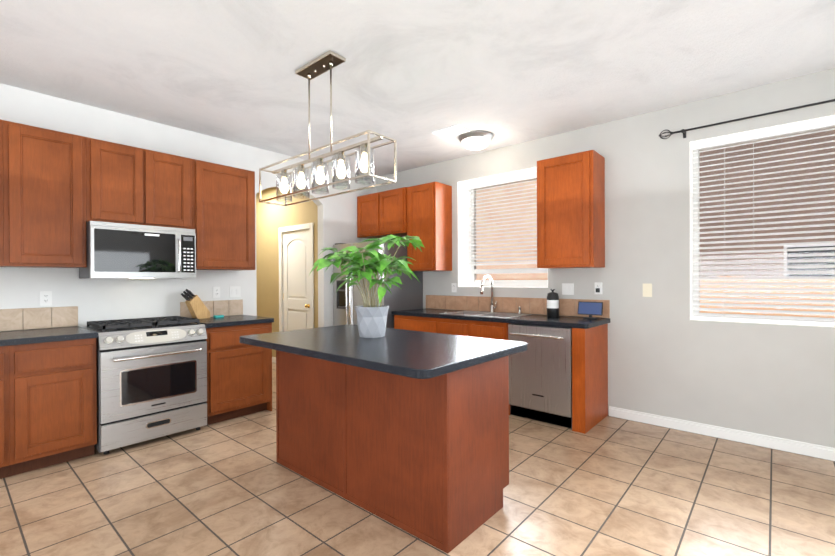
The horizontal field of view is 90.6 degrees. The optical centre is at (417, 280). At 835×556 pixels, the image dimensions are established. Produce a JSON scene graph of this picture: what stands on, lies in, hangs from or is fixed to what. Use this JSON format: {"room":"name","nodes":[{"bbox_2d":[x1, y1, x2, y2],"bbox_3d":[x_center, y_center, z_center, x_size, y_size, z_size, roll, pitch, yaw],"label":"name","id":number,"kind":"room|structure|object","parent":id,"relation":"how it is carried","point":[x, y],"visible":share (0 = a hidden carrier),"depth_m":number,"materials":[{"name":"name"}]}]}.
{"room":"kitchen","nodes":[
{"label":"kitchen","id":0,"kind":"room"},
{"bbox_2d":[0,83,375,331],"bbox_3d":[-3.034,-0.089,3.301,0.120,2.790,7.300,0,0,41],"label":"wall","id":1,"kind":"structure","parent":0,"point":[97,299],"depth_m":3.85,"materials":[{"name":"white paint"}]},
{"bbox_2d":[0,119,7,266],"bbox_3d":[-3.155,-0.612,2.811,0.338,1.020,0.453,0,0,41],"label":"upper cabinet","id":2,"kind":"object","parent":1,"relation":"attached to","point":[3,123],"depth_m":2.89,"materials":[{"name":"brown wood"}]},
{"bbox_2d":[40,291,51,305],"bbox_3d":[-2.959,0.141,3.290,0.007,0.113,0.070,0,0,41],"label":"outlet","id":3,"kind":"object","parent":1,"relation":"attached to","point":[45,296],"depth_m":3.29,"materials":[{"name":"white plastic"}]},
{"bbox_2d":[8,121,87,267],"bbox_3d":[-2.856,-0.615,3.157,0.338,1.020,0.460,0,0,41],"label":"upper cabinet","id":4,"kind":"object","parent":1,"relation":"attached to","point":[58,190],"depth_m":3.05,"materials":[{"name":"brown wood"}]},
{"bbox_2d":[88,137,155,225],"bbox_3d":[-2.557,-0.797,3.503,0.338,0.660,0.458,0,0,41],"label":"upper cabinet","id":5,"kind":"object","parent":1,"relation":"attached to","point":[121,178],"depth_m":3.40,"materials":[{"name":"brown wood"}]},
{"bbox_2d":[79,221,195,278],"bbox_3d":[-2.404,-0.243,3.588,0.456,0.447,0.764,0,0,41],"label":"over-the-range microwave","id":6,"kind":"object","parent":5,"relation":"attached to","point":[123,250],"visible":1,"depth_m":3.42,"materials":[{"name":"grey metal"}]},
{"bbox_2d":[156,151,195,230],"bbox_3d":[-2.346,-0.799,3.747,0.338,0.660,0.458,0,0,41],"label":"upper cabinet","id":7,"kind":"object","parent":1,"relation":"attached to","point":[175,175],"depth_m":3.71,"materials":[{"name":"brown wood"}]},
{"bbox_2d":[213,287,219,297],"bbox_3d":[-2.089,0.120,4.296,0.007,0.111,0.070,0,0,41],"label":"outlet","id":8,"kind":"object","parent":1,"relation":"attached to","point":[216,290],"depth_m":4.29,"materials":[{"name":"white plastic"}]},
{"bbox_2d":[195,160,254,269],"bbox_3d":[-1.996,-0.622,4.151,0.338,1.020,0.610,0,0,41],"label":"upper cabinet","id":9,"kind":"object","parent":1,"relation":"attached to","point":[225,195],"depth_m":4.04,"materials":[{"name":"brown wood"}]},
{"bbox_2d":[230,286,240,296],"bbox_3d":[-1.960,0.118,4.442,0.011,0.109,0.116,0,0,41],"label":"light switch","id":10,"kind":"object","parent":1,"relation":"attached to","point":[235,291],"depth_m":4.44,"materials":[{"name":"white plastic"}]},
{"bbox_2d":[256,187,317,356],"bbox_3d":[-2.582,-0.102,6.882,3.880,2.790,0.110,0,0,41],"label":"wall","id":11,"kind":"structure","parent":0,"point":[271,219],"depth_m":6.55,"materials":[{"name":"beige paint"}]},
{"bbox_2d":[283,229,309,330],"bbox_3d":[-1.805,0.270,6.138,0.742,2.027,0.097,0,0,41],"label":"door leaf","id":12,"kind":"structure","parent":11,"relation":"in","point":[296,279],"depth_m":6.16,"materials":[{"name":"white wood"}]},
{"bbox_2d":[279,223,313,331],"bbox_3d":[-1.776,0.234,6.170,0.900,2.115,0.118,0,0,41],"label":"door frame","id":13,"kind":"structure","parent":11,"relation":"attached to","point":[310,226],"depth_m":6.13,"materials":[{"name":"white wood"}]},
{"bbox_2d":[0,362,834,555],"bbox_3d":[-1.909,1.333,2.444,11.100,0.060,7.860,0,0,41],"label":"floor","id":14,"kind":"structure","parent":0,"point":[608,485],"depth_m":2.41,"materials":[{"name":"tile"}]},
{"bbox_2d":[0,343,11,478],"bbox_3d":[-3.141,0.865,2.600,0.632,0.885,0.771,0,0,41],"label":"base cabinet","id":15,"kind":"object","parent":14,"relation":"on","point":[5,348],"depth_m":2.69,"materials":[{"name":"brown wood"}]},
{"bbox_2d":[12,335,97,475],"bbox_3d":[-2.739,0.862,3.065,0.632,0.885,0.459,0,0,41],"label":"base cabinet","id":16,"kind":"object","parent":14,"relation":"on","point":[48,397],"depth_m":2.86,"materials":[{"name":"brown wood"}]},
{"bbox_2d":[0,327,97,342],"bbox_3d":[-3.243,0.403,2.477,0.640,0.040,2.015,0,0,41],"label":"countertop","id":17,"kind":"structure","parent":16,"relation":"on","point":[37,332],"depth_m":2.95,"materials":[{"name":"black stone"}]},
{"bbox_2d":[83,316,206,453],"bbox_3d":[-2.291,0.819,3.498,0.705,0.964,0.756,0,0,41],"label":"stainless gas range","id":18,"kind":"object","parent":14,"relation":"on","point":[151,374],"visible":0.96,"depth_m":3.28,"materials":[{"name":"brushed stainless steel"},{"name":"black glass"},{"name":"cast iron"}]},
{"bbox_2d":[205,319,273,425],"bbox_3d":[-1.874,0.855,4.068,0.629,0.885,0.626,0,0,41],"label":"base cabinet","id":19,"kind":"object","parent":14,"relation":"on","point":[239,375],"depth_m":3.83,"materials":[{"name":"brown wood"}]},
{"bbox_2d":[194,315,271,326],"bbox_3d":[-1.870,0.392,4.066,0.640,0.040,0.656,0,0,41],"label":"countertop","id":20,"kind":"structure","parent":19,"relation":"on","point":[210,322],"depth_m":3.97,"materials":[{"name":"black stone"}]},
{"bbox_2d":[181,289,209,318],"bbox_3d":[-2.192,0.225,4.065,0.115,0.297,0.246,0,0,41],"label":"knife block","id":21,"kind":"object","parent":20,"relation":"on","point":[197,307],"visible":1,"depth_m":4.03,"materials":[{"name":"brown wood"}]},
{"bbox_2d":[213,315,223,317],"bbox_3d":[-2.015,0.361,4.188,0.060,0.022,0.090,0,0,41],"label":"sponge","id":22,"kind":"object","parent":20,"relation":"on","point":[217,316],"visible":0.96,"depth_m":4.17,"materials":[{"name":"teal"}]},
{"bbox_2d":[333,239,422,328],"bbox_3d":[-0.545,0.398,5.386,0.888,1.780,0.856,0,0,41],"label":"refrigerator","id":23,"kind":"object","parent":14,"relation":"on","point":[407,294],"visible":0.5,"depth_m":5.15,"materials":[{"name":"grey metal"}]},
{"bbox_2d":[239,324,526,553],"bbox_3d":[-0.272,0.832,2.615,1.645,0.925,0.985,0,0,41],"label":"kitchen island","id":24,"kind":"object","parent":14,"relation":"on","point":[407,431],"visible":1,"depth_m":2.25,"materials":[{"name":"brown wood"}]},
{"bbox_2d":[239,324,526,378],"bbox_3d":[-0.274,0.390,2.613,1.645,0.040,0.985,0,0,41],"label":"island countertop","id":25,"kind":"structure","parent":24,"relation":"on","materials":[{"name":"stone"}]},
{"bbox_2d":[309,234,424,337],"bbox_3d":[-0.291,0.038,2.727,0.843,0.660,0.697,0,0,41],"label":"potted plant","id":26,"kind":"object","parent":25,"relation":"on","point":[371,320],"visible":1,"depth_m":2.65,"materials":[{"name":"green plant"}]},
{"bbox_2d":[443,315,526,414],"bbox_3d":[0.745,0.843,4.449,0.854,0.884,0.628,0,0,41],"label":"base cabinet","id":27,"kind":"object","parent":14,"relation":"on","point":[463,327],"depth_m":4.17,"materials":[{"name":"brown wood"}]},
{"bbox_2d":[391,307,609,330],"bbox_3d":[0.761,0.380,4.421,2.275,0.040,0.644,0,0,41],"label":"countertop","id":28,"kind":"structure","parent":27,"relation":"on","point":[428,312],"depth_m":4.12,"materials":[{"name":"black stone"}]},
{"bbox_2d":[439,311,531,317],"bbox_3d":[0.724,0.453,4.451,0.844,0.194,0.504,0,0,41],"label":"sink","id":29,"kind":"object","parent":28,"relation":"in","point":[464,313],"depth_m":4.49,"materials":[{"name":"grey metal"}]},
{"bbox_2d":[480,275,496,311],"bbox_3d":[0.793,0.146,4.603,0.098,0.416,0.270,0,0,41],"label":"gooseneck faucet","id":30,"kind":"object","parent":28,"relation":"on","point":[492,307],"visible":1,"depth_m":4.67,"materials":[{"name":"silver metal"}]},
{"bbox_2d":[547,289,558,316],"bbox_3d":[1.341,0.217,4.095,0.116,0.281,0.116,0,0,41],"label":"canister","id":31,"kind":"object","parent":28,"relation":"on","point":[552,303],"visible":1,"depth_m":4.05,"materials":[{"name":"black plastic"}]},
{"bbox_2d":[578,301,602,318],"bbox_3d":[1.630,0.277,3.894,0.224,0.160,0.075,0,0,41],"label":"smart display","id":32,"kind":"object","parent":28,"relation":"on","point":[590,309],"visible":1,"depth_m":3.88,"materials":[{"name":"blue plastic"}]},
{"bbox_2d":[508,323,571,427],"bbox_3d":[1.237,0.843,3.905,0.594,0.865,0.589,0,0,41],"label":"stainless steel dishwasher","id":33,"kind":"object","parent":14,"relation":"on","point":[540,378],"visible":0.85,"depth_m":3.71,"materials":[{"name":"grey metal"}]},
{"bbox_2d":[0,0,834,175],"bbox_3d":[-1.921,-1.517,2.435,11.100,0.060,7.860,0,0,41],"label":"ceiling","id":34,"kind":"structure","parent":0,"point":[410,76],"depth_m":2.82,"materials":[{"name":"paint"}]},
{"bbox_2d":[259,50,396,205],"bbox_3d":[-0.674,-1.048,2.853,1.240,0.889,0.230,0,0,41],"label":"pendant chandelier","id":35,"kind":"object","parent":34,"relation":"hanging from","point":[321,64],"visible":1,"depth_m":2.79,"materials":[{"name":"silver metal"}]},
{"bbox_2d":[432,124,469,137],"bbox_3d":[0.336,-1.495,4.136,0.310,0.012,0.215,0,0,41],"label":"ceiling vent","id":36,"kind":"object","parent":34,"relation":"in","point":[451,131],"visible":1,"depth_m":4.12,"materials":[{"name":"white plastic"}]},
{"bbox_2d":[458,130,493,149],"bbox_3d":[0.609,-1.438,4.306,0.364,0.130,0.364,0,0,41],"label":"flush-mount dome light","id":37,"kind":"object","parent":34,"relation":"attached to","point":[476,140],"visible":1,"depth_m":4.20,"materials":[{"name":"white glass"}]},
{"bbox_2d":[376,68,834,447],"bbox_3d":[2.050,-0.114,3.968,6.940,2.790,0.360,0,0,41],"label":"wall","id":38,"kind":"structure","parent":0,"point":[669,356],"depth_m":3.60,"materials":[{"name":"grey paint"}]},
{"bbox_2d":[452,283,456,291],"bbox_3d":[0.451,0.084,5.108,0.070,0.109,0.007,0,0,41],"label":"outlet","id":39,"kind":"object","parent":38,"relation":"attached to","point":[454,285],"depth_m":5.10,"materials":[{"name":"white plastic"}]},
{"bbox_2d":[471,178,547,286],"bbox_3d":[1.134,-0.573,4.936,1.141,1.281,0.060,0,0,41],"label":"window","id":40,"kind":"structure","parent":38,"relation":"in","point":[513,283],"depth_m":5.01,"materials":[{"name":"white plastic"}]},
{"bbox_2d":[467,172,536,265],"bbox_3d":[1.079,-0.702,4.872,1.134,1.020,0.068,0,0,41],"label":"window blinds","id":41,"kind":"object","parent":40,"relation":"attached to","point":[504,180],"visible":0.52,"depth_m":4.91,"materials":[{"name":"white plastic"}]},
{"bbox_2d":[562,283,573,294],"bbox_3d":[1.520,0.082,4.181,0.116,0.111,0.011,0,0,41],"label":"light switch","id":42,"kind":"object","parent":38,"relation":"attached to","point":[567,288],"depth_m":4.18,"materials":[{"name":"white plastic"}]},
{"bbox_2d":[595,282,601,293],"bbox_3d":[1.736,0.073,3.976,0.066,0.113,0.039,0,0,41],"label":"outlet","id":43,"kind":"object","parent":38,"relation":"attached to","point":[598,285],"depth_m":3.98,"materials":[{"name":"white plastic"}]},
{"bbox_2d":[643,284,651,296],"bbox_3d":[2.065,0.084,3.713,0.069,0.118,0.007,0,0,41],"label":"light switch","id":44,"kind":"object","parent":38,"relation":"attached to","point":[647,288],"depth_m":3.71,"materials":[{"name":"white plastic"}]},
{"bbox_2d":[609,406,834,460],"bbox_3d":[3.143,1.234,2.784,3.500,0.092,0.016,0,0,41],"label":"baseboard","id":45,"kind":"structure","parent":38,"relation":"attached to","point":[801,448],"depth_m":3.32,"materials":[{"name":"white"}]},
{"bbox_2d":[659,99,834,138],"bbox_3d":[3.014,-1.254,2.799,2.418,0.081,0.135,0,0,41],"label":"curtain rod","id":46,"kind":"object","parent":38,"relation":"attached to","point":[683,131],"visible":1,"depth_m":3.20,"materials":[{"name":"grey metal"}]},
{"bbox_2d":[693,125,834,321],"bbox_3d":[3.120,-0.425,3.012,1.861,1.501,0.055,0,0,41],"label":"window","id":47,"kind":"structure","parent":38,"relation":"in","point":[738,143],"depth_m":3.42,"materials":[{"name":"white plastic"}]},
{"bbox_2d":[691,116,834,324],"bbox_3d":[3.049,-0.428,2.930,1.854,1.492,0.082,0,0,41],"label":"window blinds","id":48,"kind":"object","parent":47,"relation":"attached to","point":[807,125],"visible":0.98,"depth_m":3.22,"materials":[{"name":"white plastic"}]},
{"label":"outside","id":49,"kind":"structure","parent":0,"visible":0},
{"bbox_3d":[5.223,1.487,5.876,15.000,0.050,6.620,0,0,41],"label":"ground","id":50,"kind":"structure","parent":49,"visible":0},
{"bbox_2d":[476,130,834,278],"bbox_3d":[5.645,-2.142,6.372,17.000,7.200,0.280,0,0,41],"label":"neighbouring house","id":51,"kind":"structure","parent":50,"relation":"on","point":[545,275],"depth_m":6.60,"materials":[{"name":"paint"}]},
{"bbox_2d":[477,276,834,317],"bbox_3d":[4.248,0.705,4.658,15.120,1.530,0.270,0,0,41],"label":"fence","id":52,"kind":"object","parent":50,"relation":"on","point":[772,297],"depth_m":4.74,"materials":[{"name":"brown wood"}]}
]}

